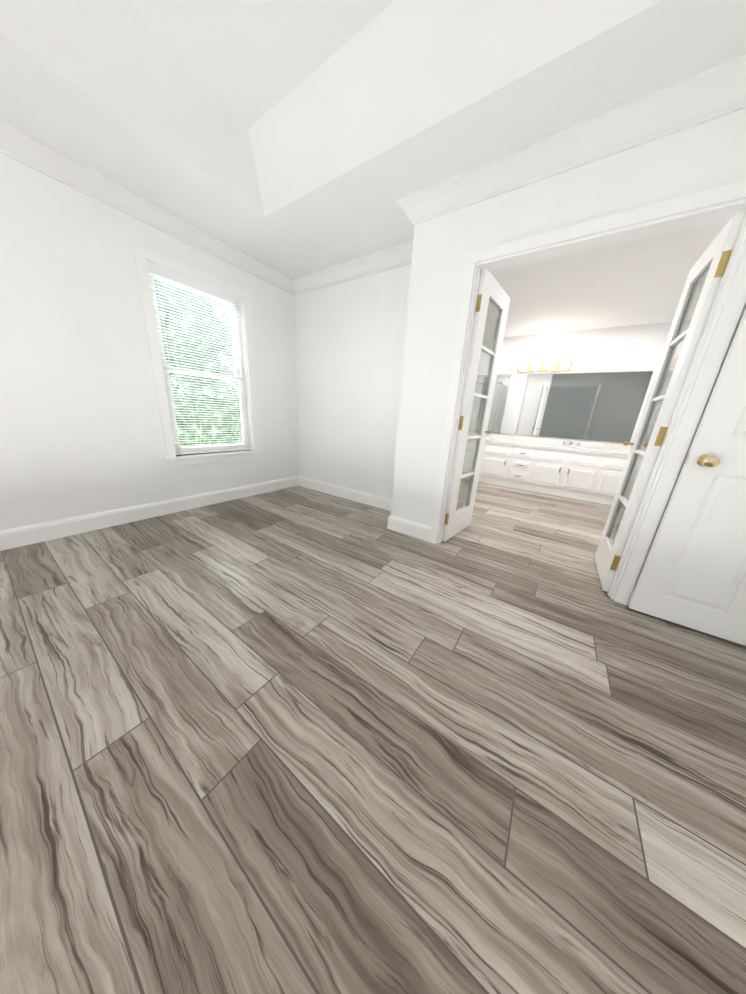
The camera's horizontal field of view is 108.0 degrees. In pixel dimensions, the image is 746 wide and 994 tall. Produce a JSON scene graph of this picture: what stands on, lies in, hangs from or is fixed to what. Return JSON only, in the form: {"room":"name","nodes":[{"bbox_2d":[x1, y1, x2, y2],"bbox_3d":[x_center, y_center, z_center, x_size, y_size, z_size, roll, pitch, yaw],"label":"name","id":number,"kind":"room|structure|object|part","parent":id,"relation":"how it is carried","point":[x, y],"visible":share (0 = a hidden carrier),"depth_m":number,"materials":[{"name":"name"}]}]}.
{"room":"empty bedroom","nodes":[
{"label":"empty bedroom","id":0,"kind":"room"},
{"bbox_2d":[0,153,297,529],"bbox_3d":[-2.429,-1.097,1.616,0.150,2.950,5.090,14,20,32],"label":"wall","id":1,"kind":"structure","parent":0,"point":[81,432],"depth_m":2.02,"materials":[{"name":"white paint"}]},
{"bbox_2d":[0,119,297,294],"bbox_3d":[-2.263,-1.969,1.292,0.098,0.115,4.820,14,20,32],"label":"crown molding","id":2,"kind":"structure","parent":1,"relation":"attached to","point":[15,143],"depth_m":1.94,"materials":[{"name":"white paint"}]},
{"bbox_2d":[0,476,299,550],"bbox_3d":[-2.436,0.261,1.992,0.016,0.138,4.820,14,20,32],"label":"baseboard","id":3,"kind":"structure","parent":1,"relation":"attached to","point":[11,538],"depth_m":2.36,"materials":[{"name":"paint"}]},
{"bbox_2d":[133,243,262,466],"bbox_3d":[-1.654,-1.217,2.721,0.180,1.728,1.000,14,20,32],"label":"window","id":4,"kind":"structure","parent":1,"relation":"in","point":[244,426],"depth_m":2.61,"materials":[{"name":"white plastic"}]},
{"bbox_2d":[147,261,250,454],"bbox_3d":[-1.633,-1.225,2.704,0.052,1.544,0.790,14,20,32],"label":"window blind","id":5,"kind":"object","parent":4,"relation":"attached to","point":[176,277],"visible":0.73,"depth_m":2.61,"materials":[{"name":"white plastic"}]},
{"bbox_2d":[294,264,410,498],"bbox_3d":[-0.165,-1.390,3.050,1.940,2.950,0.120,14,20,32],"label":"wall","id":6,"kind":"structure","parent":0,"point":[350,340],"depth_m":3.07,"materials":[{"name":"white paint"}]},
{"bbox_2d":[296,476,391,510],"bbox_3d":[-0.324,-0.042,3.426,1.790,0.138,0.016,14,20,32],"label":"baseboard","id":7,"kind":"structure","parent":6,"relation":"attached to","point":[354,495],"depth_m":3.41,"materials":[{"name":"paint"}]},
{"bbox_2d":[292,242,412,293],"bbox_3d":[-0.171,-2.263,2.691,1.700,0.115,0.098,14,20,32],"label":"crown molding","id":8,"kind":"structure","parent":6,"relation":"attached to","point":[400,255],"depth_m":2.68,"materials":[{"name":"white paint"}]},
{"bbox_2d":[364,468,369,477],"bbox_3d":[-0.069,-0.280,3.188,0.070,0.114,0.008,14,20,32],"label":"electrical outlet","id":9,"kind":"object","parent":6,"relation":"attached to","point":[367,472],"visible":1,"depth_m":3.18,"materials":[{"name":"white plastic"}]},
{"bbox_2d":[0,482,745,993],"bbox_3d":[0.201,0.516,2.032,4.720,0.060,8.060,14,20,32],"label":"floor","id":10,"kind":"structure","parent":0,"point":[296,740],"depth_m":0.84,"materials":[{"name":"brown wood"}]},
{"bbox_2d":[478,441,627,504],"bbox_3d":[2.445,-0.550,4.699,2.950,0.700,0.574,14,20,32],"label":"bathroom vanity","id":11,"kind":"object","parent":10,"relation":"on","point":[585,470],"depth_m":4.18,"materials":[{"name":"white paint"}]},
{"bbox_2d":[498,441,628,456],"bbox_3d":[2.473,-0.905,4.599,2.980,0.040,0.556,14,20,32],"label":"countertop","id":12,"kind":"structure","parent":11,"relation":"on","point":[619,451],"depth_m":4.13,"materials":[{"name":"white stone"}]},
{"bbox_2d":[485,437,493,440],"bbox_3d":[1.912,-1.011,4.962,0.450,0.124,0.352,14,20,32],"label":"sink","id":13,"kind":"object","parent":12,"relation":"in","point":[487,438],"depth_m":4.96,"materials":[{"name":"white ceramic"}]},
{"bbox_2d":[562,445,581,448],"bbox_3d":[3.064,-0.716,4.223,0.450,0.124,0.352,14,20,32],"label":"sink","id":14,"kind":"object","parent":12,"relation":"in","point":[563,446],"depth_m":4.28,"materials":[{"name":"white ceramic"}]},
{"bbox_2d":[562,441,581,444],"bbox_3d":[3.148,-0.846,4.303,0.238,0.098,0.154,14,20,32],"label":"faucet","id":15,"kind":"object","parent":12,"relation":"on","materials":[{"name":"silver metal"}]},
{"bbox_2d":[0,0,745,336],"bbox_3d":[0.355,-1.968,1.280,4.720,0.260,8.060,14,20,32],"label":"ceiling","id":16,"kind":"structure","parent":0,"point":[294,138],"depth_m":1.38,"materials":[{"name":"white paint"}]},
{"bbox_2d":[391,108,745,584],"bbox_3d":[1.443,-0.877,1.687,2.600,2.950,0.450,14,20,32],"label":"wall","id":17,"kind":"structure","parent":0,"point":[711,154],"depth_m":1.70,"materials":[{"name":"white paint"}]},
{"bbox_2d":[388,516,430,541],"bbox_3d":[0.336,0.285,2.480,0.412,0.138,0.016,14,20,32],"label":"baseboard","id":18,"kind":"structure","parent":17,"relation":"attached to","point":[417,530],"depth_m":2.47,"materials":[{"name":"paint"}]},
{"bbox_2d":[442,269,509,541],"bbox_3d":[0.880,-0.617,2.301,0.160,2.015,0.618,14,20,32],"label":"french door","id":19,"kind":"structure","parent":17,"relation":"in","point":[492,309],"depth_m":2.25,"materials":[{"name":"white paint"}]},
{"bbox_2d":[397,54,745,226],"bbox_3d":[1.262,-1.737,1.249,2.598,0.115,0.098,14,20,32],"label":"crown molding","id":20,"kind":"structure","parent":17,"relation":"attached to","point":[716,92],"depth_m":1.34,"materials":[{"name":"white paint"}]},
{"bbox_2d":[429,180,745,604],"bbox_3d":[1.143,-0.480,1.796,1.317,2.092,0.156,14,20,32],"label":"door frame","id":21,"kind":"structure","parent":17,"relation":"attached to","point":[716,204],"depth_m":1.46,"materials":[{"name":"paint"}]},
{"bbox_2d":[627,585,635,604],"bbox_3d":[1.926,0.693,1.460,0.821,0.138,0.016,14,20,32],"label":"baseboard","id":22,"kind":"structure","parent":17,"relation":"attached to","point":[634,585],"depth_m":1.66,"materials":[{"name":"paint"}]},
{"bbox_2d":[595,211,745,645],"bbox_3d":[2.076,-0.292,1.434,1.021,2.037,0.792,14,20,32],"label":"french door","id":23,"kind":"structure","parent":17,"relation":"in","point":[703,282],"depth_m":1.43,"materials":[{"name":"white paint"}]},
{"bbox_3d":[1.974,-0.211,1.143,0.847,2.035,0.179,14,20,32],"label":"entry door panel","id":24,"kind":"part","parent":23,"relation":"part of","materials":[{"name":"white wood"}]},
{"bbox_2d":[492,322,671,443],"bbox_3d":[2.740,-1.690,4.635,3.920,2.950,0.120,14,20,32],"label":"wall","id":25,"kind":"structure","parent":0,"point":[629,348],"depth_m":4.03,"materials":[{"name":"white paint"}]},
{"bbox_2d":[517,360,572,371],"bbox_3d":[2.725,-2.093,4.338,0.760,0.140,0.203,14,20,32],"label":"light bar","id":26,"kind":"object","parent":25,"relation":"attached to","point":[548,366],"visible":1,"depth_m":4.31,"materials":[{"name":"gold metal"}]},
{"bbox_2d":[490,433,631,452],"bbox_3d":[2.628,-1.028,4.793,2.980,0.100,0.020,14,20,32],"label":"backsplash","id":27,"kind":"structure","parent":25,"relation":"attached to","point":[497,437],"depth_m":4.50,"materials":[{"name":"white stone"}]},
{"bbox_2d":[487,371,652,443],"bbox_3d":[2.665,-1.563,4.637,2.850,1.007,0.012,14,20,32],"label":"bathroom mirror","id":28,"kind":"object","parent":25,"relation":"attached to","point":[605,407],"visible":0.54,"depth_m":4.32,"materials":[{"name":"silver mirror"}]},
{"label":"outside","id":29,"kind":"structure","parent":0,"visible":0},
{"bbox_2d":[163,300,242,443],"bbox_3d":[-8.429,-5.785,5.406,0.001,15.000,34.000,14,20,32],"label":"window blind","id":30,"kind":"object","parent":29,"point":[215,393],"depth_m":10.12,"materials":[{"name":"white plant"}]},
{"bbox_3d":[-17.689,-1.488,15.577,39.840,0.200,70.000,14,20,32],"label":"ground","id":31,"kind":"structure","parent":29,"visible":0},
{"bbox_2d":[154,280,216,446],"bbox_3d":[-5.671,-2.127,4.218,6.323,9.026,5.628,14,20,32],"label":"tree","id":32,"kind":"object","parent":31,"relation":"on","point":[204,434],"depth_m":3.86,"materials":[{"name":"green plant"}]},
{"bbox_2d":[166,360,206,390],"bbox_3d":[-6.222,-3.336,5.536,5.269,10.508,5.120,14,20,32],"label":"tree","id":33,"kind":"object","parent":31,"relation":"on","point":[180,378],"depth_m":6.44,"materials":[{"name":"green plant"}]},
{"bbox_2d":[155,282,241,444],"bbox_3d":[-4.508,-1.889,5.228,4.465,8.125,4.214,14,20,32],"label":"tree","id":34,"kind":"object","parent":31,"relation":"on","point":[229,439],"depth_m":4.68,"materials":[{"name":"green plant"}]},
{"bbox_2d":[217,320,233,358],"bbox_3d":[-2.329,-4.139,9.726,6.173,10.079,5.848,14,20,32],"label":"tree","id":35,"kind":"object","parent":31,"relation":"on","point":[226,341],"depth_m":7.52,"materials":[{"name":"green plant"}]}
]}

